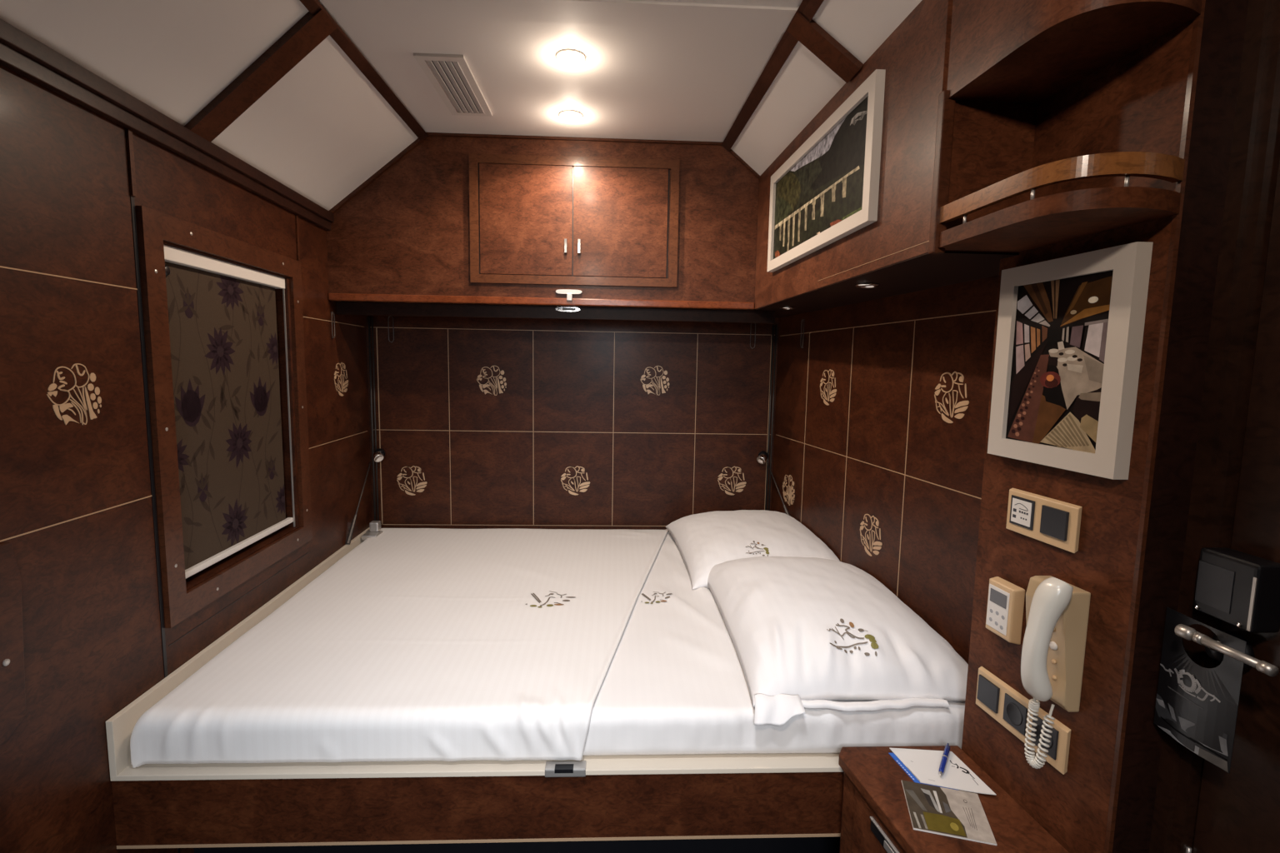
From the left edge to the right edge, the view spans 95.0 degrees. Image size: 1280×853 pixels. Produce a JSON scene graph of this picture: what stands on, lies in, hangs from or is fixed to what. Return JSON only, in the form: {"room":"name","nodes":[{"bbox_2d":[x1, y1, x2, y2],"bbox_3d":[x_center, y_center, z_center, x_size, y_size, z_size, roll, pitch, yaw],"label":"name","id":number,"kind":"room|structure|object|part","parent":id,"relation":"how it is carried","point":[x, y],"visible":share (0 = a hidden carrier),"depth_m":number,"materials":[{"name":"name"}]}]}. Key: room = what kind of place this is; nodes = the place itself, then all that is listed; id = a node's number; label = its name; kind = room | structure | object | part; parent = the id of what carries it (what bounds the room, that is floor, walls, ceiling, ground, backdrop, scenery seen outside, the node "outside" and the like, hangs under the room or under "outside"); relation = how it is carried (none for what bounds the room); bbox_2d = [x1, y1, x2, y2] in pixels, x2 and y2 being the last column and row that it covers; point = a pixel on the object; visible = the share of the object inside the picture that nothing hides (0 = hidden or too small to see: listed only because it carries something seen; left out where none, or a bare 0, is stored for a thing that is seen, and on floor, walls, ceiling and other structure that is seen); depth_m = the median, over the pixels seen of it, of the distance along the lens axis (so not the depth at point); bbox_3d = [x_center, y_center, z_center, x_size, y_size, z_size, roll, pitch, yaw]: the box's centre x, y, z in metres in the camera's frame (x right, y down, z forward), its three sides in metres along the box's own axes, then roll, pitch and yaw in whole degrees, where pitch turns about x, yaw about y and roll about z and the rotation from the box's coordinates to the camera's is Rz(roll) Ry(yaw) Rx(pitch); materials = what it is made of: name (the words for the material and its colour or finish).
{"room":"train carriage","nodes":[
{"label":"train carriage","id":0,"kind":"room"},
{"bbox_2d":[0,64,372,852],"bbox_3d":[-1.147,0.163,0.901,0.076,2.450,3.756,0,6,-5],"label":"wall","id":1,"kind":"structure","parent":0,"point":[78,509],"depth_m":1.23,"materials":[{"name":"brown wood"}]},
{"bbox_2d":[0,542,25,744],"bbox_3d":[-1.095,0.415,0.715,0.012,0.348,0.724,0,6,-5],"label":"folding table","id":2,"kind":"object","parent":1,"relation":"attached to","point":[12,700],"visible":1,"depth_m":1.04,"materials":[{"name":"brown wood"}]},
{"bbox_2d":[0,18,334,230],"bbox_3d":[-1.071,-0.623,0.628,0.030,0.064,3.370,0,6,-5],"label":"trim","id":3,"kind":"structure","parent":1,"relation":"attached to","point":[20,52],"depth_m":1.30,"materials":[{"name":"brown wood"}]},
{"bbox_2d":[135,205,312,646],"bbox_3d":[-1.181,-0.018,1.759,0.014,1.054,0.742,0,6,-5],"label":"window","id":4,"kind":"structure","parent":1,"relation":"in","point":[154,227],"depth_m":1.46,"materials":[{"name":"brown wood"}]},
{"bbox_2d":[163,244,294,579],"bbox_3d":[-1.215,-0.043,1.748,0.044,0.867,0.605,0,6,-5],"label":"roller blind","id":5,"kind":"object","parent":4,"relation":"attached to","point":[222,317],"visible":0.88,"depth_m":1.71,"materials":[{"name":"brown fabric"}]},
{"bbox_3d":[-1.173,-0.385,1.446,0.019,0.038,0.038,1,6,-2],"label":"black knob","id":6,"kind":"part","parent":5,"relation":"part of","materials":[{"name":"black plastic"}]},
{"bbox_3d":[-1.205,-0.457,1.704,0.039,0.036,0.604,0,6,-5],"label":"head rail","id":7,"kind":"part","parent":5,"relation":"part of","materials":[{"name":"white plastic"}]},
{"bbox_2d":[330,311,334,338],"bbox_3d":[-1.230,-0.406,2.347,0.010,0.105,0.026,1,6,-2],"label":"loop","id":8,"kind":"object","parent":1,"relation":"attached to","point":[331,312],"visible":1,"depth_m":2.35,"materials":[{"name":"grey metal"}]},
{"bbox_2d":[345,462,370,544],"bbox_3d":[-1.237,0.335,2.592,0.020,0.322,0.233,1,6,3],"label":"stay","id":9,"kind":"object","parent":1,"relation":"attached to","point":[352,528],"visible":1,"depth_m":2.54,"materials":[{"name":"grey metal"}]},
{"bbox_3d":[-1.240,0.320,2.602,0.006,0.293,0.210,1,6,1],"label":"rod","id":10,"kind":"part","parent":9,"relation":"part of","materials":[{"name":"grey metal"}]},
{"bbox_2d":[373,448,384,462],"bbox_3d":[-1.204,0.134,2.707,0.049,0.050,0.130,-1,6,-20],"label":"reading lamp","id":11,"kind":"object","parent":1,"relation":"attached to","point":[378,455],"visible":1,"depth_m":2.67,"materials":[{"name":"silver metal"}]},
{"bbox_2d":[0,0,921,213],"bbox_3d":[0.053,-0.802,0.657,2.458,0.361,3.370,1,6,-2],"label":"ceiling","id":12,"kind":"structure","parent":0,"point":[322,98],"depth_m":1.61,"materials":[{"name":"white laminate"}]},
{"bbox_3d":[-0.968,-0.818,0.614,0.413,0.341,3.370,1,6,-2],"label":"sloping panel","id":13,"kind":"part","parent":12,"relation":"part of","materials":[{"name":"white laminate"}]},
{"bbox_2d":[413,52,492,116],"bbox_3d":[-0.588,-1.088,1.887,0.142,0.010,0.403,1,6,-2],"label":"ceiling vent","id":14,"kind":"object","parent":12,"relation":"in","point":[451,75],"visible":1,"depth_m":1.85,"materials":[{"name":"white plastic"}]},
{"bbox_3d":[-0.115,-0.968,0.633,1.320,0.030,3.370,1,6,-2],"label":"flat panel","id":15,"kind":"part","parent":12,"relation":"part of","materials":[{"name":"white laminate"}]},
{"bbox_2d":[555,48,585,67],"bbox_3d":[-0.200,-1.054,1.692,0.087,0.024,0.087,1,6,-2],"label":"recessed light","id":16,"kind":"object","parent":12,"relation":"in","point":[568,57],"visible":1,"depth_m":1.67,"materials":[{"name":"white glass"}]},
{"bbox_2d":[558,110,583,123],"bbox_3d":[-0.246,-1.096,2.088,0.087,0.024,0.087,1,6,-2],"label":"recessed light","id":17,"kind":"object","parent":12,"relation":"in","point":[567,116],"visible":1,"depth_m":2.07,"materials":[{"name":"white glass"}]},
{"bbox_3d":[0.562,-0.895,0.668,0.232,0.151,3.378,1,6,-4],"label":"sloping panel","id":18,"kind":"part","parent":12,"relation":"part of","materials":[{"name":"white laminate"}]},
{"bbox_2d":[365,183,778,531],"bbox_3d":[-0.294,-0.024,2.819,2.350,2.450,0.069,1,6,-2],"label":"wall","id":19,"kind":"structure","parent":0,"point":[478,422],"depth_m":2.80,"materials":[{"name":"brown wood"}]},
{"bbox_3d":[-1.249,-0.025,2.750,0.023,0.965,0.010,1,6,-2],"label":"corner post","id":20,"kind":"part","parent":19,"relation":"part of","materials":[{"name":"grey metal"}]},
{"bbox_2d":[387,315,394,342],"bbox_3d":[-1.152,-0.451,2.718,0.026,0.124,0.010,1,6,-2],"label":"loop","id":21,"kind":"object","parent":19,"relation":"attached to","point":[389,316],"visible":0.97,"depth_m":2.71,"materials":[{"name":"grey metal"}]},
{"bbox_2d":[326,135,812,323],"bbox_3d":[-0.166,-0.801,2.521,2.139,0.697,0.405,1,6,-2],"label":"upper cabinet","id":22,"kind":"object","parent":19,"relation":"attached to","point":[457,227],"visible":1,"depth_m":2.33,"materials":[{"name":"brown wood"}]},
{"bbox_3d":[-0.450,-0.818,2.321,0.363,0.425,0.007,1,6,-2],"label":"door","id":23,"kind":"part","parent":22,"relation":"part of","materials":[{"name":"brown wood"}]},
{"bbox_3d":[-0.295,-0.716,2.328,0.012,0.055,0.014,1,6,-2],"label":"handle","id":24,"kind":"part","parent":22,"relation":"part of","materials":[{"name":"silver metal"}]},
{"bbox_3d":[-0.296,-0.481,2.406,0.100,0.021,0.004,1,6,-2],"label":"strike plate","id":25,"kind":"part","parent":22,"relation":"part of","materials":[{"name":"silver metal"}]},
{"bbox_3d":[-0.258,-0.812,2.328,0.822,0.491,0.014,1,6,-2],"label":"door frame","id":26,"kind":"part","parent":22,"relation":"part of","materials":[{"name":"brown wood"}]},
{"bbox_3d":[-0.242,-0.715,2.330,0.012,0.055,0.014,1,6,-2],"label":"handle","id":27,"kind":"part","parent":22,"relation":"part of","materials":[{"name":"silver metal"}]},
{"bbox_3d":[-0.078,-0.813,2.336,0.374,0.425,0.007,1,6,-2],"label":"door","id":28,"kind":"part","parent":22,"relation":"part of","materials":[{"name":"brown wood"}]},
{"bbox_2d":[750,323,755,349],"bbox_3d":[0.536,-0.434,2.789,0.026,0.128,0.010,1,6,-2],"label":"loop","id":29,"kind":"object","parent":19,"relation":"attached to","point":[751,323],"visible":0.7,"depth_m":2.79,"materials":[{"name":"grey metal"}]},
{"bbox_3d":[0.630,-0.002,2.829,0.023,0.965,0.010,1,6,-2],"label":"corner post","id":30,"kind":"part","parent":19,"relation":"part of","materials":[{"name":"grey metal"}]},
{"bbox_2d":[770,275,999,664],"bbox_3d":[0.791,0.429,2.103,0.051,1.735,1.591,0,6,-9],"label":"wall","id":31,"kind":"structure","parent":0,"point":[882,412],"depth_m":1.85,"materials":[{"name":"brown wood"}]},
{"bbox_2d":[756,450,768,464],"bbox_3d":[0.580,0.148,2.781,0.049,0.050,0.130,3,6,15],"label":"reading lamp","id":32,"kind":"object","parent":31,"relation":"attached to","point":[762,457],"visible":1,"depth_m":2.74,"materials":[{"name":"silver metal"}]},
{"bbox_3d":[0.573,0.153,2.741,0.048,0.049,0.045,-3,7,-36],"label":"lamp shade","id":33,"kind":"part","parent":32,"relation":"part of","materials":[{"name":"silver metal"}]},
{"bbox_2d":[767,464,789,515],"bbox_3d":[0.642,0.325,2.677,0.019,0.276,0.226,-2,7,-25],"label":"stay","id":34,"kind":"object","parent":31,"relation":"attached to","point":[784,506],"visible":0.5,"depth_m":2.68,"materials":[{"name":"grey metal"}]},
{"bbox_3d":[0.640,0.310,2.688,0.006,0.249,0.202,-2,7,-23],"label":"rod","id":35,"kind":"part","parent":34,"relation":"part of","materials":[{"name":"grey metal"}]},
{"bbox_2d":[800,319,804,348],"bbox_3d":[0.698,-0.398,2.513,0.010,0.124,0.026,0,6,-9],"label":"loop","id":36,"kind":"object","parent":31,"relation":"attached to","point":[802,319],"visible":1,"depth_m":2.51,"materials":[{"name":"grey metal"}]},
{"bbox_2d":[754,0,1019,311],"bbox_3d":[0.716,-0.691,1.761,0.438,0.568,1.243,1,6,-2],"label":"overhead cabinet","id":37,"kind":"object","parent":31,"relation":"attached to","point":[891,252],"visible":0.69,"depth_m":1.33,"materials":[{"name":"brown wood"}]},
{"bbox_2d":[780,306,794,309],"bbox_3d":[0.572,-0.459,2.277,0.056,0.006,0.056,1,6,-2],"label":"recessed light","id":38,"kind":"object","parent":37,"relation":"attached to","point":[782,307],"visible":1,"depth_m":2.26,"materials":[{"name":"silver metal"}]},
{"bbox_2d":[767,69,885,272],"bbox_3d":[0.516,-0.695,1.754,0.022,0.338,0.782,0,6,-5],"label":"framed picture","id":39,"kind":"object","parent":37,"relation":"attached to","point":[826,192],"visible":1,"depth_m":1.61,"materials":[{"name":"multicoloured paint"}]},
{"bbox_2d":[773,95,868,259],"bbox_3d":[0.515,-0.693,1.751,0.001,0.280,0.752,0,6,-5],"label":"print","id":40,"kind":"object","parent":39,"relation":"attached to","point":[822,191],"depth_m":1.65},
{"bbox_2d":[855,283,879,288],"bbox_3d":[0.628,-0.389,1.621,0.064,0.006,0.064,1,6,-2],"label":"recessed light","id":41,"kind":"object","parent":37,"relation":"attached to","point":[860,285],"visible":1,"depth_m":1.61,"materials":[{"name":"silver metal"}]},
{"bbox_2d":[961,0,1248,852],"bbox_3d":[0.850,0.250,1.112,0.202,2.300,0.355,1,6,-2],"label":"wall partition","id":42,"kind":"structure","parent":0,"point":[1175,94],"depth_m":0.96,"materials":[{"name":"brown wood"}]},
{"bbox_2d":[985,576,1024,644],"bbox_3d":[0.742,0.374,1.196,0.024,0.115,0.075,0,6,-8],"label":"thermostat","id":43,"kind":"object","parent":42,"relation":"attached to","point":[1006,599],"visible":1,"depth_m":1.18,"materials":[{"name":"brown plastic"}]},
{"bbox_2d":[975,666,1070,774],"bbox_3d":[0.750,0.574,1.166,0.014,0.085,0.228,0,6,-8],"label":"outlet panel","id":44,"kind":"object","parent":42,"relation":"attached to","point":[1003,703],"visible":0.88,"depth_m":1.16,"materials":[{"name":"brown plastic"}]},
{"bbox_2d":[1002,693,1027,735],"bbox_3d":[0.746,0.572,1.168,0.004,0.056,0.056,0,6,-8],"label":"socket","id":45,"kind":"object","parent":44,"relation":"attached to","point":[1014,705],"depth_m":1.17,"materials":[{"name":"black plastic"}]},
{"bbox_2d":[1030,715,1059,760],"bbox_3d":[0.756,0.580,1.097,0.004,0.056,0.056,0,6,-8],"label":"socket","id":46,"kind":"object","parent":44,"relation":"attached to","point":[1052,754],"depth_m":1.09,"materials":[{"name":"black plastic"}]},
{"bbox_2d":[1005,488,1082,553],"bbox_3d":[0.759,0.174,1.112,0.014,0.084,0.163,0,6,-8],"label":"light switch","id":47,"kind":"object","parent":42,"relation":"attached to","point":[1054,522],"visible":1,"depth_m":1.09,"materials":[{"name":"brown plastic"}]},
{"bbox_2d":[1012,503,1028,520],"bbox_3d":[0.747,0.167,1.152,0.001,0.032,0.037,0,6,-8],"label":"print","id":48,"kind":"object","parent":47,"relation":"attached to","point":[1020,511],"depth_m":1.15,"materials":[{"name":"grey plastic"}]},
{"bbox_2d":[1020,575,1090,769],"bbox_3d":[0.729,0.442,1.061,0.094,0.369,0.104,1,6,-2],"label":"wall telephone","id":49,"kind":"object","parent":42,"relation":"attached to","point":[1057,611],"visible":1,"depth_m":1.03,"materials":[{"name":"beige plastic"}]},
{"bbox_3d":[0.726,0.552,1.067,0.022,0.148,0.043,-4,8,-40],"label":"coiled cord","id":50,"kind":"part","parent":49,"relation":"part of","materials":[{"name":"beige plastic"}]},
{"bbox_2d":[928,0,1202,254],"bbox_3d":[0.691,-0.591,0.982,0.188,0.538,0.340,0,6,-8],"label":"corner shelf","id":51,"kind":"object","parent":42,"relation":"attached to","point":[1007,57],"visible":1,"depth_m":0.98,"materials":[{"name":"brown wood"}]},
{"bbox_3d":[0.586,-0.491,1.140,0.024,0.302,0.020,1,6,-2],"label":"edge post","id":52,"kind":"part","parent":51,"relation":"part of","materials":[{"name":"brown wood"}]},
{"bbox_3d":[0.677,-0.579,1.137,0.171,0.463,0.014,1,6,-2],"label":"panel","id":53,"kind":"part","parent":51,"relation":"part of","materials":[{"name":"brown wood"}]},
{"bbox_3d":[0.641,-0.391,0.967,0.136,0.030,0.356,-3,7,-37],"label":"gallery rail","id":54,"kind":"part","parent":51,"relation":"part of","materials":[{"name":"brown wood"}]},
{"bbox_2d":[987,241,1153,479],"bbox_3d":[0.760,-0.115,1.068,0.025,0.374,0.284,0,6,-8],"label":"framed picture","id":55,"kind":"object","parent":42,"relation":"attached to","point":[1070,330],"visible":1,"depth_m":1.03,"materials":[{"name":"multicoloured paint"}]},
{"bbox_2d":[1005,270,1113,453],"bbox_3d":[0.755,-0.115,1.067,0.002,0.304,0.211,0,6,-8],"label":"print","id":56,"kind":"object","parent":55,"relation":"attached to","point":[1059,324],"depth_m":1.06},
{"bbox_3d":[0.841,0.268,0.939,0.094,2.300,0.005,1,6,-2],"label":"panel","id":57,"kind":"part","parent":42,"relation":"part of","materials":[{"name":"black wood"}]},
{"bbox_3d":[-0.063,1.420,1.078,2.700,0.050,3.950,1,6,-2],"label":"floor","id":58,"kind":"structure","parent":0,"visible":0},
{"bbox_2d":[105,520,844,852],"bbox_3d":[-0.218,0.900,2.104,2.073,0.765,1.550,1,6,-2],"label":"bed","id":59,"kind":"object","parent":58,"relation":"on","point":[744,802],"visible":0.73,"depth_m":1.33,"materials":[{"name":"beige wood"}]},
{"bbox_3d":[-0.151,0.774,1.364,2.006,0.012,0.093,1,6,-2],"label":"rail","id":60,"kind":"part","parent":59,"relation":"part of","materials":[{"name":"beige paint"}]},
{"bbox_3d":[-0.151,0.860,1.341,2.006,0.155,0.022,1,6,-2],"label":"panel","id":61,"kind":"part","parent":59,"relation":"part of","materials":[{"name":"brown wood"}]},
{"bbox_2d":[583,531,964,755],"bbox_3d":[-0.188,0.624,2.079,2.046,0.131,1.514,1,6,-2],"label":"mattress","id":62,"kind":"object","parent":59,"relation":"on","point":[674,682],"visible":0.27,"depth_m":1.38,"materials":[{"name":"white fabric"}]},
{"bbox_2d":[130,528,668,768],"bbox_3d":[-0.524,0.623,2.052,1.387,0.129,1.501,1,6,-2],"label":"sheet","id":63,"kind":"object","parent":62,"relation":"on","point":[416,644],"visible":0.98,"depth_m":1.55,"materials":[{"name":"fabric"}]},
{"bbox_2d":[665,510,839,589],"bbox_3d":[0.438,0.465,2.443,0.576,0.152,0.712,0,6,-5],"label":"pillow","id":64,"kind":"object","parent":62,"relation":"on","point":[704,541],"visible":0.79,"depth_m":2.29,"materials":[{"name":"fabric"}]},
{"bbox_2d":[707,556,968,726],"bbox_3d":[0.547,0.550,1.769,0.613,0.169,0.894,1,6,-2],"label":"pillow","id":65,"kind":"object","parent":62,"relation":"on","point":[805,632],"visible":0.97,"depth_m":1.48,"materials":[{"name":"fabric"}]},
{"bbox_2d":[838,745,1069,852],"bbox_3d":[0.611,1.074,1.151,0.330,0.645,0.452,1,6,-2],"label":"nightstand","id":66,"kind":"object","parent":58,"relation":"on","point":[876,818],"visible":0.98,"depth_m":1.18,"materials":[{"name":"brown wood"}]},
{"bbox_3d":[0.492,0.869,1.098,0.004,0.140,0.344,0,6,-10],"label":"drawer","id":67,"kind":"part","parent":66,"relation":"part of","materials":[{"name":"brown wood"}]},
{"bbox_3d":[0.486,0.818,1.120,0.003,0.027,0.157,0,6,-10],"label":"handle","id":68,"kind":"part","parent":66,"relation":"part of","materials":[{"name":"silver metal"}]},
{"bbox_2d":[888,753,958,790],"bbox_3d":[0.605,0.738,1.247,0.079,0.002,0.143,0,6,-8],"label":"leaflet","id":69,"kind":"object","parent":66,"relation":"on","point":[893,756],"visible":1,"depth_m":1.26,"materials":[{"name":"blue paper"}]},
{"bbox_2d":[889,748,995,794],"bbox_3d":[0.640,0.734,1.253,0.147,0.005,0.152,1,6,-2],"label":"notepad","id":70,"kind":"object","parent":66,"relation":"on","point":[924,765],"visible":1,"depth_m":1.25,"materials":[{"name":"white paper"}]},
{"bbox_2d":[907,760,977,784],"bbox_3d":[0.637,0.734,1.245,0.126,0.001,0.079,1,6,-2],"label":"print","id":71,"kind":"object","parent":70,"relation":"on","point":[926,772],"depth_m":1.25},
{"bbox_2d":[938,743,949,776],"bbox_3d":[0.660,0.723,1.274,0.012,0.017,0.114,5,7,35],"label":"pen","id":72,"kind":"object","parent":70,"relation":"on","point":[945,756],"visible":1,"depth_m":1.27,"materials":[{"name":"blue plastic"}]},
{"bbox_2d":[901,780,996,845],"bbox_3d":[0.597,0.749,1.143,0.143,0.003,0.133,3,6,15],"label":"brochure","id":73,"kind":"object","parent":66,"relation":"on","point":[932,809],"visible":1,"depth_m":1.14,"materials":[{"name":"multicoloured paper"}]},
{"bbox_3d":[0.991,0.290,0.031,0.159,2.450,1.820,1,6,-2],"label":"wall door","id":74,"kind":"structure","parent":0,"visible":0},
{"bbox_2d":[1149,0,1279,852],"bbox_3d":[0.896,0.406,0.489,0.144,2.120,0.923,0,6,-6],"label":"door","id":75,"kind":"structure","parent":74,"relation":"attached to","point":[1230,584],"depth_m":0.86,"materials":[{"name":"brown wood"}]},
{"bbox_3d":[0.801,0.302,0.861,0.019,0.020,0.022,1,6,-2],"label":"lever knob","id":76,"kind":"part","parent":75,"relation":"part of","materials":[{"name":"silver metal"}]},
{"bbox_2d":[1154,607,1246,773],"bbox_3d":[0.835,0.390,0.883,0.007,0.196,0.118,1,6,-2],"label":"hanger","id":77,"kind":"object","parent":75,"relation":"hanging from","point":[1197,706],"visible":0.97,"depth_m":0.88,"materials":[{"name":"black paper"}]},
{"bbox_2d":[1155,663,1228,772],"bbox_3d":[0.834,0.430,0.888,0.006,0.117,0.117,1,6,-2],"label":"print","id":78,"kind":"object","parent":77,"relation":"attached to","point":[1192,707],"depth_m":0.88},
{"bbox_3d":[0.827,0.318,0.810,0.063,0.040,0.123,1,6,-2],"label":"lever","id":79,"kind":"part","parent":75,"relation":"part of","materials":[{"name":"silver metal"}]}
]}

